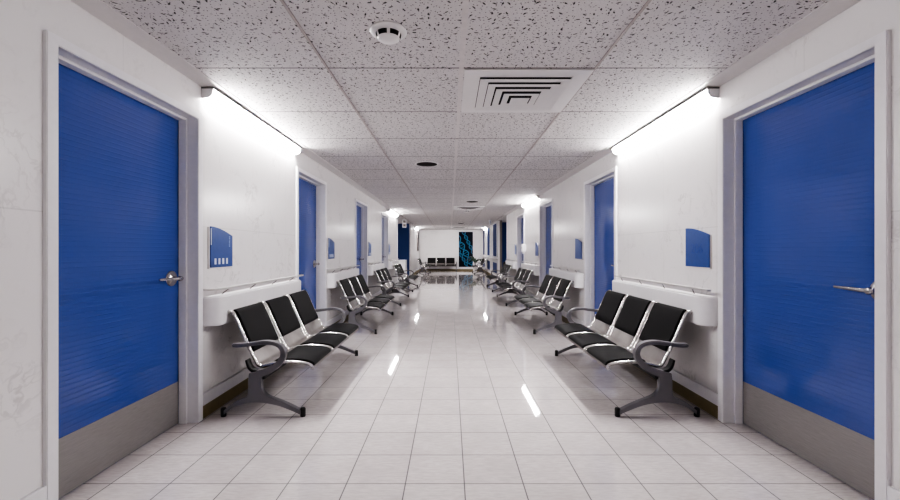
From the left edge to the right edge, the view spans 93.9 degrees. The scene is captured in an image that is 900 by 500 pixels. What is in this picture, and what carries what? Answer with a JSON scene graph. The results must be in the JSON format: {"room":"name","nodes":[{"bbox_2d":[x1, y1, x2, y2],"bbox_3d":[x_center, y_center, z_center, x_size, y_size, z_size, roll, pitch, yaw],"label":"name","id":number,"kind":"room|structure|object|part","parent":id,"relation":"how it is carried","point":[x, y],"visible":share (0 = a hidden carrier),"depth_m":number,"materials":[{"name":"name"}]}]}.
{"room":"hospital interior","nodes":[
{"label":"hospital interior","id":0,"kind":"room"},
{"bbox_2d":[0,0,396,499],"bbox_3d":[-1.887,0.015,5.725,0.280,2.350,16.450,0,0,0],"label":"wall","id":1,"kind":"structure","parent":0,"point":[249,179],"depth_m":2.14,"materials":[{"name":"white paint"}]},
{"bbox_2d":[43,30,202,499],"bbox_3d":[-1.815,0.121,2.373,0.173,2.137,1.140,0,0,0],"label":"door","id":2,"kind":"structure","parent":1,"relation":"in","point":[123,158],"depth_m":2.31,"materials":[{"name":"blue wood"}]},
{"bbox_3d":[-1.858,1.040,2.373,0.003,0.284,0.994,0,0,0],"label":"kick plate","id":3,"kind":"part","parent":2,"relation":"part of","materials":[{"name":"metal"}]},
{"bbox_3d":[-1.831,0.190,2.796,0.056,0.104,0.104,0,0,0],"label":"handle","id":4,"kind":"part","parent":2,"relation":"part of","materials":[{"name":"silver metal"}]},
{"bbox_3d":[-1.803,0.190,2.716,0.028,0.027,0.211,0,0,0],"label":"lever","id":5,"kind":"part","parent":2,"relation":"part of","materials":[{"name":"silver metal"}]},
{"bbox_2d":[19,268,419,499],"bbox_3d":[-1.737,1.100,10.800,0.020,0.180,26.600,0,0,0],"label":"baseboard","id":6,"kind":"structure","parent":1,"relation":"attached to","point":[214,398],"depth_m":3.22,"materials":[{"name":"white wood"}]},
{"bbox_3d":[-1.742,1.142,10.800,0.010,0.096,26.600,0,0,0],"label":"skirting","id":7,"kind":"part","parent":6,"relation":"part of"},
{"bbox_2d":[207,226,232,268],"bbox_3d":[-1.736,-0.017,3.179,0.021,0.310,0.316,0,0,0],"label":"room sign","id":8,"kind":"object","parent":1,"relation":"attached to","point":[219,242],"visible":1,"depth_m":3.14,"materials":[{"name":"blue plastic"}]},
{"bbox_2d":[70,0,420,229],"bbox_3d":[-1.688,-1.154,10.800,0.138,0.014,26.600,0,0,0],"label":"crown molding","id":9,"kind":"structure","parent":1,"relation":"attached to","point":[99,9],"depth_m":2.53,"materials":[{"name":"white paint"}]},
{"bbox_2d":[201,87,301,154],"bbox_3d":[-1.706,-1.109,3.840,0.083,0.075,1.780,0,0,0],"label":"wall light","id":10,"kind":"object","parent":1,"relation":"attached to","point":[211,94],"visible":1,"depth_m":3.49,"materials":[{"name":"plastic"}]},
{"bbox_2d":[203,275,303,326],"bbox_3d":[-1.690,0.407,3.835,0.115,0.265,1.760,0,0,0],"label":"bumper cover","id":11,"kind":"object","parent":1,"relation":"attached to","point":[215,307],"visible":0.9,"depth_m":3.26,"materials":[{"name":"white plastic"}]},
{"bbox_3d":[-1.695,0.282,3.842,0.104,0.015,1.746,0,0,0],"label":"hand rail","id":12,"kind":"part","parent":11,"relation":"part of","materials":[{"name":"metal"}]},
{"bbox_2d":[296,166,326,325],"bbox_3d":[-1.815,0.121,5.322,0.173,2.137,1.140,0,0,0],"label":"door","id":13,"kind":"structure","parent":1,"relation":"in","point":[311,191],"depth_m":5.68,"materials":[{"name":"blue wood"}]},
{"bbox_2d":[327,238,334,259],"bbox_3d":[-1.736,-0.017,6.130,0.021,0.310,0.316,0,0,0],"label":"room sign","id":14,"kind":"object","parent":1,"relation":"attached to","point":[330,243],"visible":1,"depth_m":6.07,"materials":[{"name":"blue plastic"}]},
{"bbox_2d":[327,265,359,287],"bbox_3d":[-1.690,0.407,6.785,0.115,0.265,1.760,0,0,0],"label":"bumper cover","id":15,"kind":"object","parent":1,"relation":"attached to","point":[332,277],"visible":0.88,"depth_m":6.20,"materials":[{"name":"white plastic"}]},
{"bbox_3d":[-1.695,0.282,6.792,0.104,0.015,1.746,0,0,0],"label":"hand rail","id":16,"kind":"part","parent":15,"relation":"part of","materials":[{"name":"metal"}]},
{"bbox_2d":[355,198,367,285],"bbox_3d":[-1.815,0.121,8.273,0.173,2.137,1.140,0,0,0],"label":"door","id":17,"kind":"structure","parent":1,"relation":"in","point":[361,209],"depth_m":8.77,"materials":[{"name":"blue wood"}]},
{"bbox_2d":[368,242,370,255],"bbox_3d":[-1.736,-0.017,9.079,0.021,0.310,0.316,0,0,0],"label":"room sign","id":18,"kind":"object","parent":1,"relation":"attached to","point":[369,243],"visible":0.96,"depth_m":9.01,"materials":[{"name":"blue plastic"}]},
{"bbox_2d":[368,261,384,275],"bbox_3d":[-1.690,0.407,9.735,0.115,0.265,1.760,0,0,0],"label":"bumper cover","id":19,"kind":"object","parent":1,"relation":"attached to","point":[371,268],"visible":0.89,"depth_m":9.08,"materials":[{"name":"white plastic"}]},
{"bbox_2d":[381,213,387,291],"bbox_3d":[-1.815,0.121,11.223,0.173,2.137,1.140,0,0,0],"label":"door","id":20,"kind":"structure","parent":1,"relation":"in","point":[384,218],"depth_m":11.72,"materials":[{"name":"blue wood"}]},
{"bbox_3d":[-1.740,0.121,11.223,0.023,2.137,1.140,0,0,0],"label":"casing","id":21,"kind":"part","parent":20,"relation":"part of","materials":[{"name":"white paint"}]},
{"bbox_2d":[388,209,397,216],"bbox_3d":[-1.706,-1.109,12.690,0.083,0.075,1.780,0,0,0],"label":"wall light","id":22,"kind":"object","parent":1,"relation":"attached to","point":[392,212],"visible":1,"depth_m":12.46,"materials":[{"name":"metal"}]},
{"bbox_2d":[388,259,398,268],"bbox_3d":[-1.690,0.407,12.685,0.115,0.265,1.760,0,0,0],"label":"bumper cover","id":23,"kind":"object","parent":1,"relation":"attached to","point":[391,263],"visible":0.91,"depth_m":12.03,"materials":[{"name":"white plastic"}]},
{"bbox_2d":[397,217,397,280],"bbox_3d":[-1.886,0.022,13.921,0.302,2.335,0.082,0,0,0],"label":"trim","id":24,"kind":"structure","parent":1,"relation":"attached to","point":[397,217],"depth_m":13.88,"materials":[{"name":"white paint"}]},
{"bbox_2d":[398,224,408,275],"bbox_3d":[-3.962,0.015,18.515,4.330,2.350,0.030,0,0,0],"label":"wall","id":25,"kind":"structure","parent":0,"point":[403,233],"depth_m":18.50,"materials":[{"name":"blue paint"}]},
{"bbox_2d":[409,224,419,275],"bbox_3d":[-1.807,0.015,21.315,0.120,2.350,5.570,0,0,0],"label":"wall","id":26,"kind":"structure","parent":0,"point":[414,254],"depth_m":20.10,"materials":[{"name":"white paint"}]},
{"bbox_2d":[417,231,418,250],"bbox_3d":[-1.730,-0.455,22.600,0.034,1.050,0.840,0,0,0],"label":"notice board","id":27,"kind":"object","parent":26,"relation":"attached to","point":[417,231],"visible":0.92,"depth_m":22.24,"materials":[{"name":"grey paint"}]},
{"bbox_2d":[420,230,482,267],"bbox_3d":[0.073,0.015,24.175,4.800,2.350,0.150,0,0,0],"label":"wall","id":28,"kind":"structure","parent":0,"point":[436,244],"depth_m":24.10,"materials":[{"name":"white paint"}]},
{"bbox_2d":[420,268,482,270],"bbox_3d":[0.073,1.100,24.090,3.640,0.180,0.020,0,0,0],"label":"baseboard","id":29,"kind":"structure","parent":28,"relation":"attached to","point":[428,269],"depth_m":24.09,"materials":[{"name":"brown wood"}]},
{"bbox_3d":[0.073,1.142,24.095,3.640,0.096,0.010,0,0,0],"label":"skirting","id":30,"kind":"part","parent":29,"relation":"part of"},
{"bbox_2d":[458,231,473,267],"bbox_3d":[0.908,-0.035,24.070,0.890,2.090,0.060,0,0,0],"label":"poster","id":31,"kind":"object","parent":28,"relation":"attached to","point":[465,238],"visible":0.97,"depth_m":24.07,"materials":[{"name":"black paper"}]},
{"bbox_2d":[58,271,872,499],"bbox_3d":[0.073,1.250,10.800,12.400,0.120,27.000,0,0,0],"label":"floor","id":32,"kind":"structure","parent":0,"point":[455,395],"depth_m":2.68,"materials":[{"name":"tile"}]},
{"bbox_2d":[221,290,358,416],"bbox_3d":[-1.325,0.815,3.865,0.646,0.750,1.778,0,0,0],"label":"bench","id":33,"kind":"object","parent":32,"relation":"on","point":[303,339],"visible":1,"depth_m":3.42,"materials":[{"name":"metal"}]},
{"bbox_3d":[-1.360,0.779,3.005,0.377,0.264,0.058,0,0,0],"label":"armrest","id":34,"kind":"part","parent":33,"relation":"part of","materials":[{"name":"grey metal"}]},
{"bbox_3d":[-1.336,1.018,3.005,0.548,0.306,0.040,0,0,0],"label":"leg","id":35,"kind":"part","parent":33,"relation":"part of","materials":[{"name":"grey metal"}]},
{"bbox_3d":[-1.325,0.659,3.090,0.646,0.438,0.025,0,0,0],"label":"rail","id":36,"kind":"part","parent":33,"relation":"part of","materials":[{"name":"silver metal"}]},
{"bbox_3d":[-1.325,0.659,3.570,0.646,0.438,0.025,0,0,0],"label":"rail","id":37,"kind":"part","parent":33,"relation":"part of","materials":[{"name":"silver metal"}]},
{"bbox_3d":[-1.325,0.659,3.625,0.646,0.438,0.025,0,0,0],"label":"rail","id":38,"kind":"part","parent":33,"relation":"part of","materials":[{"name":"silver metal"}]},
{"bbox_3d":[-1.325,0.659,4.105,0.646,0.438,0.025,0,0,0],"label":"rail","id":39,"kind":"part","parent":33,"relation":"part of","materials":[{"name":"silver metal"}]},
{"bbox_3d":[-1.325,0.659,4.160,0.646,0.438,0.025,0,0,0],"label":"rail","id":40,"kind":"part","parent":33,"relation":"part of","materials":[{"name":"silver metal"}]},
{"bbox_3d":[-1.360,0.779,4.725,0.377,0.264,0.058,0,0,0],"label":"armrest","id":41,"kind":"part","parent":33,"relation":"part of","materials":[{"name":"silver metal"}]},
{"bbox_3d":[-1.336,1.018,4.725,0.548,0.306,0.040,0,0,0],"label":"leg","id":42,"kind":"part","parent":33,"relation":"part of","materials":[{"name":"grey metal"}]},
{"bbox_2d":[336,274,394,333],"bbox_3d":[-1.325,0.815,6.815,0.646,0.750,1.778,0,0,0],"label":"bench","id":43,"kind":"object","parent":32,"relation":"on","point":[356,292],"visible":0.97,"depth_m":6.43,"materials":[{"name":"black leather"}]},
{"bbox_3d":[-1.360,0.779,5.955,0.377,0.264,0.058,0,0,0],"label":"armrest","id":44,"kind":"part","parent":43,"relation":"part of","materials":[{"name":"silver metal"}]},
{"bbox_3d":[-1.325,0.659,6.040,0.646,0.438,0.025,0,0,0],"label":"rail","id":45,"kind":"part","parent":43,"relation":"part of","materials":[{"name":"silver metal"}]},
{"bbox_3d":[-1.336,1.018,5.955,0.548,0.306,0.040,0,0,0],"label":"leg","id":46,"kind":"part","parent":43,"relation":"part of","materials":[{"name":"silver metal"}]},
{"bbox_3d":[-1.336,1.018,7.675,0.548,0.306,0.040,0,0,0],"label":"leg","id":47,"kind":"part","parent":43,"relation":"part of","materials":[{"name":"silver metal"}]},
{"bbox_3d":[-1.360,0.779,7.675,0.377,0.264,0.058,0,0,0],"label":"armrest","id":48,"kind":"part","parent":43,"relation":"part of","materials":[{"name":"silver metal"}]},
{"bbox_2d":[374,268,409,305],"bbox_3d":[-1.325,0.815,9.765,0.646,0.750,1.778,0,0,0],"label":"bench","id":49,"kind":"object","parent":32,"relation":"on","point":[383,275],"visible":0.91,"depth_m":9.55,"materials":[{"name":"black leather"}]},
{"bbox_3d":[-1.360,0.779,8.905,0.377,0.264,0.058,0,0,0],"label":"armrest","id":50,"kind":"part","parent":49,"relation":"part of","materials":[{"name":"silver metal"}]},
{"bbox_3d":[-1.325,0.659,8.990,0.646,0.438,0.025,0,0,0],"label":"rail","id":51,"kind":"part","parent":49,"relation":"part of","materials":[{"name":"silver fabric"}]},
{"bbox_3d":[-1.336,1.018,10.625,0.548,0.306,0.040,0,0,0],"label":"leg","id":52,"kind":"part","parent":49,"relation":"part of","materials":[{"name":"black metal"}]},
{"bbox_2d":[398,260,406,281],"bbox_3d":[-1.732,0.767,14.550,0.471,0.845,0.540,0,0,0],"label":"base cabinet","id":53,"kind":"object","parent":32,"relation":"on","point":[403,263],"visible":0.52,"depth_m":14.30,"materials":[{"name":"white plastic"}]},
{"bbox_2d":[392,264,418,291],"bbox_3d":[-1.325,0.815,12.715,0.646,0.750,1.778,0,0,0],"label":"bench","id":54,"kind":"object","parent":32,"relation":"on","point":[399,270],"visible":0.89,"depth_m":12.49,"materials":[{"name":"metal"}]},
{"bbox_2d":[417,258,430,273],"bbox_3d":[-1.325,0.815,21.500,0.646,0.750,1.778,0,0,0],"label":"bench","id":55,"kind":"object","parent":32,"relation":"on","point":[421,263],"visible":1,"depth_m":20.91,"materials":[{"name":"silver metal"}]},
{"bbox_2d":[425,258,456,270],"bbox_3d":[-0.507,0.815,23.665,1.778,0.750,0.646,0,0,0],"label":"bench","id":56,"kind":"object","parent":32,"relation":"on","point":[431,261],"visible":0.84,"depth_m":23.80,"materials":[{"name":"black leather"}]},
{"bbox_2d":[467,256,481,271],"bbox_3d":[1.401,0.768,22.999,0.917,0.844,1.028,0,0,-36],"label":"potted plant","id":57,"kind":"object","parent":32,"relation":"on","point":[472,259],"visible":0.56,"depth_m":22.85,"materials":[{"name":"green plant"}]},
{"bbox_2d":[472,258,485,273],"bbox_3d":[1.471,0.815,21.500,0.646,0.750,1.778,0,0,0],"label":"bench","id":58,"kind":"object","parent":32,"relation":"on","point":[481,263],"visible":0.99,"depth_m":20.85,"materials":[{"name":"silver metal"}]},
{"bbox_2d":[486,264,512,291],"bbox_3d":[1.471,0.815,12.715,0.646,0.750,1.778,0,0,0],"label":"bench","id":59,"kind":"object","parent":32,"relation":"on","point":[506,268],"visible":0.9,"depth_m":12.52,"materials":[{"name":"metal"}]},
{"bbox_2d":[496,268,532,305],"bbox_3d":[1.471,0.815,9.765,0.646,0.750,1.778,0,0,0],"label":"bench","id":60,"kind":"object","parent":32,"relation":"on","point":[521,278],"visible":0.93,"depth_m":9.54,"materials":[{"name":"black metal"}]},
{"bbox_3d":[1.482,1.018,10.625,0.548,0.306,0.040,0,0,0],"label":"leg","id":61,"kind":"part","parent":60,"relation":"part of","materials":[{"name":"black metal"}]},
{"bbox_3d":[1.471,0.659,8.990,0.646,0.438,0.025,0,0,0],"label":"rail","id":62,"kind":"part","parent":60,"relation":"part of","materials":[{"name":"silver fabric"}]},
{"bbox_3d":[1.506,0.779,8.905,0.377,0.264,0.058,0,0,0],"label":"armrest","id":63,"kind":"part","parent":60,"relation":"part of","materials":[{"name":"silver metal"}]},
{"bbox_2d":[514,274,573,333],"bbox_3d":[1.471,0.815,6.815,0.646,0.750,1.778,0,0,0],"label":"bench","id":64,"kind":"object","parent":32,"relation":"on","point":[552,292],"visible":0.95,"depth_m":6.44,"materials":[{"name":"black leather"}]},
{"bbox_3d":[1.482,1.018,7.675,0.548,0.306,0.040,0,0,0],"label":"leg","id":65,"kind":"part","parent":64,"relation":"part of","materials":[{"name":"silver metal"}]},
{"bbox_3d":[1.506,0.779,7.675,0.377,0.264,0.058,0,0,0],"label":"armrest","id":66,"kind":"part","parent":64,"relation":"part of","materials":[{"name":"silver metal"}]},
{"bbox_3d":[1.482,1.018,5.955,0.548,0.306,0.040,0,0,0],"label":"leg","id":67,"kind":"part","parent":64,"relation":"part of","materials":[{"name":"silver metal"}]},
{"bbox_3d":[1.471,0.659,6.040,0.646,0.438,0.025,0,0,0],"label":"rail","id":68,"kind":"part","parent":64,"relation":"part of","materials":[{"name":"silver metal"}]},
{"bbox_3d":[1.506,0.779,5.955,0.377,0.264,0.058,0,0,0],"label":"armrest","id":69,"kind":"part","parent":64,"relation":"part of","materials":[{"name":"silver metal"}]},
{"bbox_2d":[554,290,699,416],"bbox_3d":[1.471,0.815,3.865,0.646,0.750,1.778,0,0,0],"label":"bench","id":70,"kind":"object","parent":32,"relation":"on","point":[612,338],"visible":1,"depth_m":3.44,"materials":[{"name":"black leather"}]},
{"bbox_3d":[1.482,1.018,4.725,0.548,0.306,0.040,0,0,0],"label":"leg","id":71,"kind":"part","parent":70,"relation":"part of","materials":[{"name":"grey metal"}]},
{"bbox_3d":[1.506,0.779,4.725,0.377,0.264,0.058,0,0,0],"label":"armrest","id":72,"kind":"part","parent":70,"relation":"part of","materials":[{"name":"silver metal"}]},
{"bbox_3d":[1.471,0.659,4.640,0.646,0.438,0.025,0,0,0],"label":"rail","id":73,"kind":"part","parent":70,"relation":"part of","materials":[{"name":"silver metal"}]},
{"bbox_3d":[1.471,0.659,4.160,0.646,0.438,0.025,0,0,0],"label":"rail","id":74,"kind":"part","parent":70,"relation":"part of","materials":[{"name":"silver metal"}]},
{"bbox_3d":[1.471,0.659,4.105,0.646,0.438,0.025,0,0,0],"label":"rail","id":75,"kind":"part","parent":70,"relation":"part of","materials":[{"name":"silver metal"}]},
{"bbox_3d":[1.471,0.659,3.625,0.646,0.438,0.025,0,0,0],"label":"rail","id":76,"kind":"part","parent":70,"relation":"part of","materials":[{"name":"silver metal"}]},
{"bbox_3d":[1.471,0.659,3.570,0.646,0.438,0.025,0,0,0],"label":"rail","id":77,"kind":"part","parent":70,"relation":"part of","materials":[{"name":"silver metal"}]},
{"bbox_3d":[1.471,0.659,3.090,0.646,0.438,0.025,0,0,0],"label":"rail","id":78,"kind":"part","parent":70,"relation":"part of","materials":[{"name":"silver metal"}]},
{"bbox_3d":[1.482,1.018,3.005,0.548,0.306,0.040,0,0,0],"label":"leg","id":79,"kind":"part","parent":70,"relation":"part of","materials":[{"name":"grey metal"}]},
{"bbox_3d":[1.506,0.779,3.005,0.377,0.264,0.058,0,0,0],"label":"armrest","id":80,"kind":"part","parent":70,"relation":"part of","materials":[{"name":"grey metal"}]},
{"bbox_2d":[102,0,829,229],"bbox_3d":[0.073,-1.218,10.800,12.400,0.124,27.000,0,0,0],"label":"ceiling","id":81,"kind":"structure","parent":0,"point":[373,110],"depth_m":2.64,"materials":[{"name":"tile"}]},
{"bbox_2d":[370,21,406,44],"bbox_3d":[-0.325,-1.134,2.220,0.194,0.050,0.194,0,0,-8],"label":"smoke detector","id":82,"kind":"object","parent":81,"relation":"attached to","point":[386,32],"visible":1,"depth_m":2.17,"materials":[{"name":"white plastic"}]},
{"bbox_2d":[402,219,405,227],"bbox_3d":[-1.586,-0.970,14.598,0.150,0.380,0.020,0,0,-32],"label":"hanging sign","id":83,"kind":"object","parent":81,"relation":"hanging from","point":[403,220],"visible":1,"depth_m":14.58,"materials":[{"name":"white plastic"}]},
{"bbox_2d":[415,161,437,166],"bbox_3d":[-0.312,-1.152,5.660,0.316,0.016,0.316,0,0,0],"label":"ceiling speaker","id":84,"kind":"object","parent":81,"relation":"attached to","point":[427,164],"visible":1,"depth_m":5.62,"materials":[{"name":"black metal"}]},
{"bbox_2d":[453,206,484,209],"bbox_3d":[0.508,-1.127,11.550,0.828,0.065,0.828,0,0,0],"label":"ceiling vent","id":85,"kind":"object","parent":81,"relation":"in","point":[454,207],"visible":1,"depth_m":11.42,"materials":[{"name":"white metal"}]},
{"bbox_2d":[461,69,593,112],"bbox_3d":[0.508,-1.127,3.099,0.828,0.065,0.828,0,0,0],"label":"ceiling vent","id":86,"kind":"object","parent":81,"relation":"in","point":[484,90],"visible":1,"depth_m":2.97,"materials":[{"name":"white metal"}]},
{"bbox_3d":[0.508,-1.096,3.099,0.132,0.004,0.132,0,0,0],"label":"plate","id":87,"kind":"part","parent":86,"relation":"part of","materials":[{"name":"white metal"}]},
{"bbox_2d":[483,220,498,274],"bbox_3d":[1.963,0.015,20.250,0.140,2.350,7.700,0,0,0],"label":"wall","id":88,"kind":"structure","parent":0,"point":[491,260],"depth_m":19.16,"materials":[{"name":"white paint"}]},
{"bbox_2d":[483,230,484,266],"bbox_3d":[1.899,-0.085,23.450,0.028,2.070,1.100,0,0,0],"label":"window","id":89,"kind":"structure","parent":88,"relation":"in","point":[483,230],"depth_m":23.01,"materials":[{"name":"white glass"}]},
{"bbox_2d":[487,227,489,269],"bbox_3d":[1.899,-0.085,20.610,0.028,2.070,1.380,0,0,0],"label":"window","id":90,"kind":"structure","parent":88,"relation":"in","point":[488,228],"depth_m":20.62,"materials":[{"name":"white glass"}]},
{"bbox_2d":[493,222,496,272],"bbox_3d":[1.899,-0.085,17.750,0.028,2.070,1.500,0,0,0],"label":"window","id":91,"kind":"structure","parent":88,"relation":"in","point":[495,224],"depth_m":17.45,"materials":[{"name":"blue glass"}]},
{"bbox_3d":[1.894,-0.415,17.750,0.018,1.410,1.500,0,0,0],"label":"frame","id":92,"kind":"part","parent":91,"relation":"part of","materials":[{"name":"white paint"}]},
{"bbox_3d":[1.901,0.740,17.750,0.023,0.420,1.500,0,0,0],"label":"pane","id":93,"kind":"part","parent":91,"relation":"part of","materials":[{"name":"blue glass"}]},
{"bbox_2d":[498,221,499,275],"bbox_3d":[1.912,0.020,16.415,0.062,2.340,0.070,0,0,0],"label":"trim","id":94,"kind":"structure","parent":88,"relation":"attached to","point":[498,221],"depth_m":16.38,"materials":[{"name":"white paint"}]},
{"bbox_2d":[499,220,501,270],"bbox_3d":[1.964,0.015,16.394,0.135,2.350,0.012,0,0,0],"label":"trim","id":95,"kind":"structure","parent":88,"relation":"attached to","point":[499,220],"depth_m":16.39,"materials":[{"name":"grey paint"}]},
{"bbox_2d":[502,222,506,266],"bbox_3d":[4.163,0.015,17.700,4.220,2.350,0.200,0,0,0],"label":"wall","id":96,"kind":"structure","parent":0,"point":[504,224],"depth_m":17.60,"materials":[{"name":"blue paint"}]},
{"bbox_2d":[507,0,899,489],"bbox_3d":[2.033,0.015,5.725,0.280,2.350,16.450,0,0,0],"label":"wall","id":97,"kind":"structure","parent":0,"point":[667,182],"depth_m":3.31,"materials":[{"name":"white paint"}]},
{"bbox_2d":[506,259,516,268],"bbox_3d":[1.836,0.407,12.655,0.115,0.265,1.760,0,0,0],"label":"bumper cover","id":98,"kind":"object","parent":97,"relation":"attached to","point":[512,263],"visible":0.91,"depth_m":12.05,"materials":[{"name":"white plastic"}]},
{"bbox_2d":[517,213,524,292],"bbox_3d":[1.962,0.121,11.223,0.173,2.137,1.140,0,0,0],"label":"door","id":99,"kind":"structure","parent":97,"relation":"in","point":[520,218],"depth_m":11.72,"materials":[{"name":"blue wood"}]},
{"bbox_2d":[521,244,525,253],"bbox_3d":[1.839,-0.030,10.500,0.107,0.240,0.150,0,0,0],"label":"dispenser","id":100,"kind":"object","parent":97,"relation":"attached to","point":[523,246],"visible":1,"depth_m":10.44,"materials":[{"name":"white plastic"}]},
{"bbox_2d":[521,261,538,275],"bbox_3d":[1.836,0.407,9.705,0.115,0.265,1.760,0,0,0],"label":"bumper cover","id":101,"kind":"object","parent":97,"relation":"attached to","point":[535,268],"visible":0.9,"depth_m":9.16,"materials":[{"name":"white plastic"}]},
{"bbox_2d":[522,196,539,207],"bbox_3d":[1.851,-1.109,9.740,0.083,0.075,1.780,0,0,0],"label":"wall light","id":102,"kind":"object","parent":97,"relation":"attached to","point":[535,198],"visible":1,"depth_m":9.53,"materials":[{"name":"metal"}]},
{"bbox_2d":[535,242,538,255],"bbox_3d":[1.883,-0.017,9.095,0.020,0.310,0.316,0,0,0],"label":"room sign","id":103,"kind":"object","parent":97,"relation":"attached to","point":[536,244],"visible":1,"depth_m":9.10,"materials":[{"name":"blue plastic"}]},
{"bbox_2d":[539,198,552,314],"bbox_3d":[1.962,0.121,8.273,0.173,2.137,1.140,0,0,0],"label":"door","id":104,"kind":"structure","parent":97,"relation":"in","point":[546,208],"depth_m":8.77,"materials":[{"name":"blue wood"}]},
{"bbox_2d":[549,265,583,287],"bbox_3d":[1.836,0.407,6.755,0.115,0.265,1.760,0,0,0],"label":"bumper cover","id":105,"kind":"object","parent":97,"relation":"attached to","point":[578,278],"visible":0.9,"depth_m":6.20,"materials":[{"name":"white plastic"}]},
{"bbox_3d":[1.841,0.282,6.748,0.104,0.015,1.746,0,0,0],"label":"hand rail","id":106,"kind":"part","parent":105,"relation":"part of","materials":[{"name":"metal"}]},
{"bbox_2d":[575,239,582,259],"bbox_3d":[1.883,-0.017,6.146,0.020,0.310,0.316,0,0,0],"label":"room sign","id":107,"kind":"object","parent":97,"relation":"attached to","point":[578,244],"visible":1,"depth_m":6.12,"materials":[{"name":"blue plastic"}]},
{"bbox_2d":[584,166,616,325],"bbox_3d":[1.962,0.121,5.322,0.173,2.137,1.140,0,0,0],"label":"door","id":108,"kind":"structure","parent":97,"relation":"in","point":[600,192],"depth_m":5.59,"materials":[{"name":"blue wood"}]},
{"bbox_2d":[612,275,717,326],"bbox_3d":[1.836,0.407,3.805,0.115,0.265,1.760,0,0,0],"label":"bumper cover","id":109,"kind":"object","parent":97,"relation":"attached to","point":[704,308],"visible":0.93,"depth_m":3.26,"materials":[{"name":"white plastic"}]},
{"bbox_3d":[1.841,0.282,3.798,0.104,0.015,1.746,0,0,0],"label":"hand rail","id":110,"kind":"part","parent":109,"relation":"part of","materials":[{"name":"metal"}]},
{"bbox_2d":[611,87,719,154],"bbox_3d":[1.851,-1.109,3.840,0.083,0.075,1.780,0,0,0],"label":"wall light","id":111,"kind":"object","parent":97,"relation":"attached to","point":[708,94],"visible":1,"depth_m":3.50,"materials":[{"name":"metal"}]},
{"bbox_2d":[481,0,861,229],"bbox_3d":[1.834,-1.154,10.800,0.138,0.014,26.600,0,0,0],"label":"crown molding","id":112,"kind":"structure","parent":97,"relation":"attached to","point":[824,13],"depth_m":2.53,"materials":[{"name":"white paint"}]},
{"bbox_2d":[483,268,899,499],"bbox_3d":[1.883,1.100,10.800,0.020,0.180,26.600,0,0,0],"label":"baseboard","id":113,"kind":"structure","parent":97,"relation":"attached to","point":[701,396],"depth_m":3.22,"materials":[{"name":"dark brown wood"}]},
{"bbox_3d":[1.888,1.142,10.800,0.010,0.096,26.600,0,0,0],"label":"skirting","id":114,"kind":"part","parent":113,"relation":"part of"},
{"bbox_2d":[685,228,710,268],"bbox_3d":[1.882,-0.017,3.196,0.021,0.310,0.316,0,0,0],"label":"room sign","id":115,"kind":"object","parent":97,"relation":"attached to","point":[697,242],"visible":1,"depth_m":3.18,"materials":[{"name":"blue plastic"}]},
{"bbox_2d":[718,30,890,499],"bbox_3d":[1.962,0.121,2.373,0.173,2.137,1.140,0,0,0],"label":"door","id":116,"kind":"structure","parent":97,"relation":"in","point":[804,162],"depth_m":2.32,"materials":[{"name":"blue wood"}]},
{"bbox_3d":[2.004,1.040,2.373,0.003,0.284,0.994,0,0,0],"label":"kick plate","id":117,"kind":"part","parent":116,"relation":"part of","materials":[{"name":"metal"}]},
{"bbox_3d":[1.949,0.190,2.029,0.028,0.027,0.211,0,0,0],"label":"lever","id":118,"kind":"part","parent":116,"relation":"part of","materials":[{"name":"silver metal"}]},
{"bbox_3d":[1.977,0.190,1.948,0.056,0.104,0.104,0,0,0],"label":"handle","id":119,"kind":"part","parent":116,"relation":"part of","materials":[{"name":"silver metal"}]}
]}

